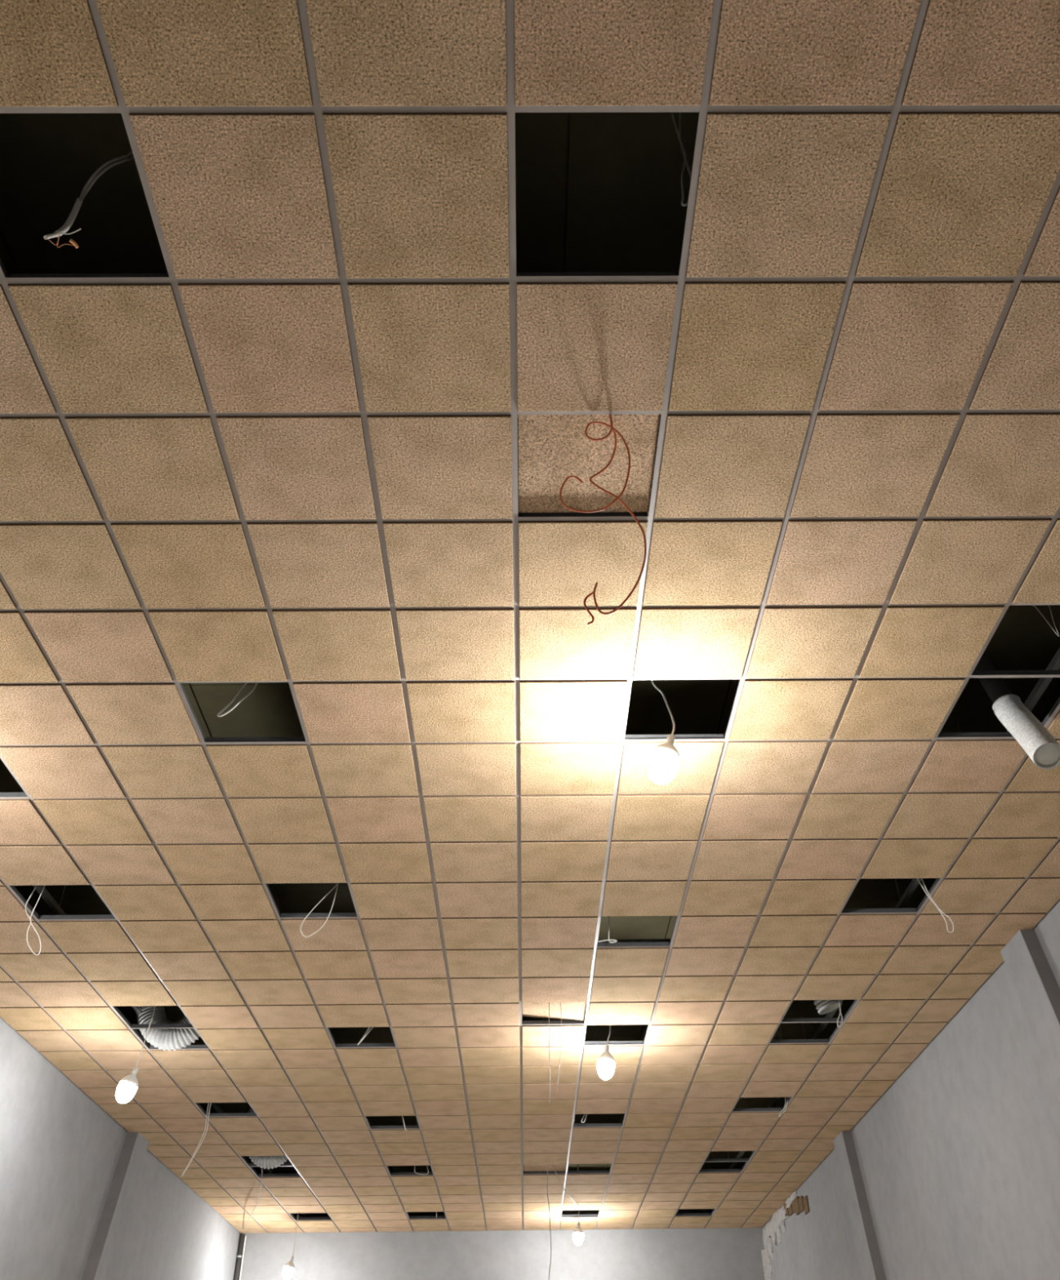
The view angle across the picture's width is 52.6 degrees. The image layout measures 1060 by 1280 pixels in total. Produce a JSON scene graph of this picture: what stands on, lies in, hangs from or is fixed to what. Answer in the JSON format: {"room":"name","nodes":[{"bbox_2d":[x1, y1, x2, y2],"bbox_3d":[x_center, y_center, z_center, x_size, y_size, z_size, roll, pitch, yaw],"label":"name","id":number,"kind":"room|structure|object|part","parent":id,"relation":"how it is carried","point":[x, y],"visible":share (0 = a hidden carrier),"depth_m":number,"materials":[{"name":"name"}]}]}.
{"room":"building under construction","nodes":[
{"label":"building under construction","id":0,"kind":"room"},
{"bbox_2d":[0,1017,239,1279],"bbox_3d":[-4.755,3.961,7.159,0.332,5.966,24.190,0,-38,-1],"label":"wall","id":1,"kind":"structure","parent":0,"point":[83,1196],"depth_m":11.37,"materials":[{"name":"paint"}]},
{"bbox_2d":[238,1208,764,1279],"bbox_3d":[-0.441,11.377,16.605,8.640,5.966,0.200,0,-38,-1],"label":"wall","id":2,"kind":"structure","parent":0,"point":[726,1253],"depth_m":17.54,"materials":[{"name":"paint"}]},
{"bbox_2d":[233,1234,246,1279],"bbox_3d":[-4.695,11.716,16.134,0.114,4.936,0.084,0,-38,-1],"label":"conduit","id":3,"kind":"object","parent":2,"relation":"attached to","point":[239,1255],"visible":1,"depth_m":17.44,"materials":[{"name":"white plastic"}]},
{"bbox_3d":[-4.655,11.730,16.136,0.034,4.916,0.046,0,-38,-1],"label":"cord","id":4,"kind":"part","parent":3,"relation":"part of","materials":[{"name":"white plastic"}]},
{"bbox_2d":[0,0,1059,1233],"bbox_3d":[-0.427,1.953,8.765,9.040,1.112,24.190,0,-38,-1],"label":"ceiling","id":5,"kind":"structure","parent":0,"point":[302,405],"depth_m":5.01,"materials":[{"name":"tile"}]},
{"bbox_2d":[24,884,44,955],"bbox_3d":[-3.522,1.682,7.840,0.202,1.267,0.070,0,-38,-1],"label":"cable loop","id":6,"kind":"object","parent":5,"relation":"hanging from","point":[44,885],"visible":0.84,"depth_m":7.62,"materials":[{"name":"white plastic"}]},
{"bbox_2d":[43,150,133,248],"bbox_3d":[-1.484,-1.679,3.848,0.230,0.992,0.096,0,-38,-1],"label":"cable","id":7,"kind":"object","parent":5,"relation":"hanging from","point":[78,202],"visible":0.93,"depth_m":3.72,"materials":[{"name":"white plastic"}]},
{"bbox_2d":[115,1005,155,1103],"bbox_3d":[-3.528,3.454,9.877,0.282,1.520,0.167,-23,-43,26],"label":"hanging bulb","id":8,"kind":"object","parent":5,"relation":"hanging from","point":[126,1088],"visible":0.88,"depth_m":9.46,"materials":[{"name":"glass"}]},
{"bbox_3d":[-3.569,4.002,9.483,0.171,0.174,0.164,0,-38,-1],"label":"globe","id":9,"kind":"part","parent":8,"relation":"part of","materials":[{"name":"white glass"}]},
{"bbox_2d":[131,1067,137,1075],"bbox_3d":[-3.534,3.858,9.598,0.053,0.065,0.042,0,-38,-1],"label":"socket","id":10,"kind":"object","parent":8,"relation":"attached to","point":[135,1070],"depth_m":9.58,"materials":[{"name":"plastic"}]},
{"bbox_3d":[-3.479,3.311,9.932,0.049,1.227,0.195,16,-41,-20],"label":"cord","id":11,"kind":"part","parent":8,"relation":"part of","materials":[{"name":"white plastic"}]},
{"bbox_2d":[135,1005,199,1051],"bbox_3d":[-3.385,3.466,10.317,0.945,0.939,0.258,0,-38,-1],"label":"flexible duct","id":12,"kind":"object","parent":5,"relation":"hanging from","point":[169,1039],"visible":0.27,"depth_m":10.04,"materials":[{"name":"silver metal"}]},
{"bbox_2d":[181,1102,210,1176],"bbox_3d":[-3.714,5.302,12.302,0.128,1.405,0.824,16,-41,-20],"label":"hanging cable","id":13,"kind":"object","parent":5,"relation":"hanging from","point":[208,1103],"visible":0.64,"depth_m":12.14,"materials":[{"name":"white plastic"}]},
{"bbox_2d":[217,682,257,716],"bbox_3d":[-1.604,0.052,6.115,0.220,0.890,0.073,0,-38,-1],"label":"cable loop","id":14,"kind":"object","parent":5,"relation":"hanging from","point":[245,683],"visible":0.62,"depth_m":5.92,"materials":[{"name":"white plastic"}]},
{"bbox_2d":[243,1168,262,1230],"bbox_3d":[-4.076,7.997,16.040,0.077,0.988,4.116,9,-39,-12],"label":"cable","id":15,"kind":"object","parent":5,"relation":"hanging from","point":[261,1168],"visible":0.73,"depth_m":15.08,"materials":[{"name":"grey plastic"}]},
{"bbox_2d":[246,1103,287,1168],"bbox_3d":[-3.396,6.497,14.166,0.778,0.890,0.258,0,-38,-1],"label":"flexible duct","id":16,"kind":"object","parent":5,"relation":"hanging from","point":[264,1162],"visible":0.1,"depth_m":13.88,"materials":[{"name":"silver metal"}]},
{"bbox_2d":[282,1214,297,1279],"bbox_3d":[-3.664,8.979,16.716,0.174,1.698,0.164,0,-38,-1],"label":"hanging bulb","id":17,"kind":"object","parent":5,"relation":"hanging from","point":[288,1269],"visible":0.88,"depth_m":16.23,"materials":[{"name":"glass"}]},
{"bbox_3d":[-3.657,9.577,16.243,0.171,0.174,0.164,0,-38,-1],"label":"globe","id":18,"kind":"part","parent":17,"relation":"part of","materials":[{"name":"white glass"}]},
{"bbox_3d":[-3.627,8.848,16.789,0.015,1.402,0.065,-11,-40,13],"label":"cord","id":19,"kind":"part","parent":17,"relation":"part of","materials":[{"name":"white plastic"}]},
{"bbox_2d":[300,883,337,937],"bbox_3d":[-1.516,1.651,7.949,0.257,1.126,0.069,0,-38,-1],"label":"cable loop","id":20,"kind":"object","parent":5,"relation":"hanging from","point":[336,883],"visible":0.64,"depth_m":7.75,"materials":[{"name":"white plastic"}]},
{"bbox_2d":[356,1026,373,1044],"bbox_3d":[-1.532,3.433,10.364,0.199,0.923,0.073,0,-38,-1],"label":"cable loop","id":21,"kind":"object","parent":5,"relation":"hanging from","point":[365,1034],"visible":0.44,"depth_m":10.16,"materials":[{"name":"white plastic"}]},
{"bbox_2d":[413,1120,428,1174],"bbox_3d":[-1.455,6.759,14.580,0.193,0.910,0.070,0,-38,-1],"label":"cable loop","id":22,"kind":"object","parent":5,"relation":"hanging from","point":[416,1120],"visible":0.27,"depth_m":14.34,"materials":[{"name":"white plastic"}]},
{"bbox_2d":[546,1164,551,1279],"bbox_3d":[0.228,7.612,13.682,0.086,1.962,0.010,0,-38,-1],"label":"hanging wire","id":23,"kind":"object","parent":5,"relation":"hanging from","point":[548,1164],"visible":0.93,"depth_m":13.78,"materials":[{"name":"grey plastic"}]},
{"bbox_2d":[548,1002,550,1103],"bbox_3d":[0.169,3.553,9.281,0.022,0.873,0.006,0,-38,-1],"label":"hanging wire","id":24,"kind":"object","parent":5,"relation":"hanging from","point":[548,1002],"visible":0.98,"depth_m":9.29,"materials":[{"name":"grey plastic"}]},
{"bbox_2d":[555,1002,561,1092],"bbox_3d":[0.250,3.515,9.311,0.062,0.776,0.006,0,-38,-1],"label":"hanging wire","id":25,"kind":"object","parent":5,"relation":"hanging from","point":[560,1002],"visible":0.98,"depth_m":9.30,"materials":[{"name":"grey plastic"}]},
{"bbox_2d":[551,1164,579,1208],"bbox_3d":[0.518,7.428,15.401,0.048,0.981,3.187,-6,-39,7],"label":"wire","id":26,"kind":"object","parent":5,"relation":"hanging from","point":[552,1164],"visible":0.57,"depth_m":14.84,"materials":[{"name":"grey plastic"}]},
{"bbox_2d":[573,1164,583,1244],"bbox_3d":[0.743,8.791,16.883,0.164,1.285,0.164,0,-38,-1],"label":"bulb","id":27,"kind":"object","parent":5,"relation":"hanging from","point":[578,1233],"visible":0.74,"depth_m":16.52,"materials":[{"name":"glass"}]},
{"bbox_3d":[0.749,9.231,16.535,0.164,0.163,0.164,0,-38,-1],"label":"globe","id":28,"kind":"part","parent":27,"relation":"part of","materials":[{"name":"white glass"}]},
{"bbox_2d":[559,414,646,624],"bbox_3d":[0.271,-0.507,4.121,0.288,0.966,0.212,-13,-40,15],"label":"wire","id":29,"kind":"object","parent":5,"relation":"hanging from","point":[611,426],"visible":0.99,"depth_m":4.13,"materials":[{"name":"plastic"}]},
{"bbox_2d":[596,1024,614,1079],"bbox_3d":[0.703,3.568,10.304,0.166,1.254,0.164,0,-38,-1],"label":"bulb","id":30,"kind":"object","parent":5,"relation":"hanging from","point":[606,1062],"visible":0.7,"depth_m":9.94,"materials":[{"name":"glass"}]},
{"bbox_3d":[0.708,3.994,9.967,0.166,0.166,0.164,0,-38,-1],"label":"globe","id":31,"kind":"part","parent":30,"relation":"part of","materials":[{"name":"white glass"}]},
{"bbox_2d":[604,1044,608,1051],"bbox_3d":[0.724,3.843,10.086,0.047,0.063,0.042,0,-38,-1],"label":"socket","id":32,"kind":"object","parent":30,"relation":"attached to","point":[606,1047],"depth_m":10.07,"materials":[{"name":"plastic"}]},
{"bbox_3d":[0.744,3.435,10.379,0.056,0.953,0.064,0,-38,-1],"label":"cord","id":33,"kind":"part","parent":30,"relation":"part of","materials":[{"name":"white plastic"}]},
{"bbox_2d":[598,915,617,942],"bbox_3d":[0.597,1.965,8.551,0.147,0.913,0.072,0,-38,-1],"label":"cable","id":34,"kind":"object","parent":5,"relation":"hanging from","point":[608,940],"visible":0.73,"depth_m":8.30,"materials":[{"name":"white plastic"}]},
{"bbox_2d":[647,680,679,784],"bbox_3d":[0.709,0.239,6.052,0.179,1.308,0.164,0,-38,-1],"label":"hanging bulb","id":35,"kind":"object","parent":5,"relation":"hanging from","point":[663,764],"visible":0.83,"depth_m":5.66,"materials":[{"name":"glass"}]},
{"bbox_3d":[0.714,0.121,6.137,0.145,1.019,0.051,14,-41,-17],"label":"cord","id":36,"kind":"part","parent":35,"relation":"part of","materials":[{"name":"white plastic"}]},
{"bbox_3d":[0.712,0.682,5.702,0.175,0.178,0.164,0,-38,-1],"label":"globe","id":37,"kind":"part","parent":35,"relation":"part of","materials":[{"name":"white glass"}]},
{"bbox_2d":[665,733,675,744],"bbox_3d":[0.761,0.543,5.811,0.056,0.066,0.042,0,-38,-1],"label":"socket","id":38,"kind":"object","parent":35,"relation":"attached to","point":[670,738],"depth_m":5.80,"materials":[{"name":"plastic"}]},
{"bbox_2d":[670,112,691,206],"bbox_3d":[0.550,-1.811,3.901,0.056,0.765,0.077,6,-39,-8],"label":"cable loop","id":39,"kind":"object","parent":5,"relation":"hanging from","point":[679,135],"visible":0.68,"depth_m":3.88,"materials":[{"name":"white plastic"}]},
{"bbox_2d":[777,1028,787,1116],"bbox_3d":[2.856,4.921,12.266,0.163,0.986,0.069,0,-38,-1],"label":"cable loop","id":40,"kind":"object","parent":5,"relation":"hanging from","point":[777,1028],"visible":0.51,"depth_m":12.07,"materials":[{"name":"white plastic"}]},
{"bbox_2d":[813,1000,841,1014],"bbox_3d":[2.793,3.106,10.091,0.364,0.794,0.236,0,-38,-1],"label":"flexible duct","id":41,"kind":"object","parent":5,"relation":"hanging from","point":[824,1006],"visible":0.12,"depth_m":9.85,"materials":[{"name":"silver metal"}]},
{"bbox_2d":[836,1000,842,1026],"bbox_3d":[2.806,3.064,9.910,0.106,0.995,0.070,0,-38,-1],"label":"cable loop","id":42,"kind":"object","parent":5,"relation":"hanging from","point":[838,1000],"visible":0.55,"depth_m":9.69,"materials":[{"name":"white plastic"}]},
{"bbox_2d":[916,878,953,933],"bbox_3d":[2.883,1.573,7.876,0.197,1.182,0.070,0,-38,-1],"label":"cable loop","id":43,"kind":"object","parent":5,"relation":"hanging from","point":[930,897],"visible":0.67,"depth_m":7.65,"materials":[{"name":"white plastic"}]},
{"bbox_3d":[2.921,0.699,7.227,0.005,0.640,0.006,-32,-48,33],"label":"hanger rod","id":44,"kind":"part","parent":5,"relation":"part of","materials":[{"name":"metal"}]},
{"bbox_2d":[973,647,1059,768],"bbox_3d":[2.660,0.198,6.006,0.184,1.343,0.456,0,-38,-1],"label":"pipe","id":45,"kind":"object","parent":5,"relation":"hanging from","point":[1042,748],"visible":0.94,"depth_m":5.77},
{"bbox_2d":[1031,604,1058,636],"bbox_3d":[2.684,-0.356,5.729,0.109,0.817,0.066,0,-38,-1],"label":"cable loop","id":46,"kind":"object","parent":5,"relation":"hanging from","point":[1032,605],"visible":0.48,"depth_m":5.56,"materials":[{"name":"white plastic"}]},
{"bbox_2d":[760,899,1059,1279],"bbox_3d":[3.962,3.909,7.236,0.311,5.966,24.190,0,-38,-1],"label":"wall","id":47,"kind":"structure","parent":0,"point":[953,1172],"depth_m":9.70,"materials":[{"name":"paint"}]}
]}

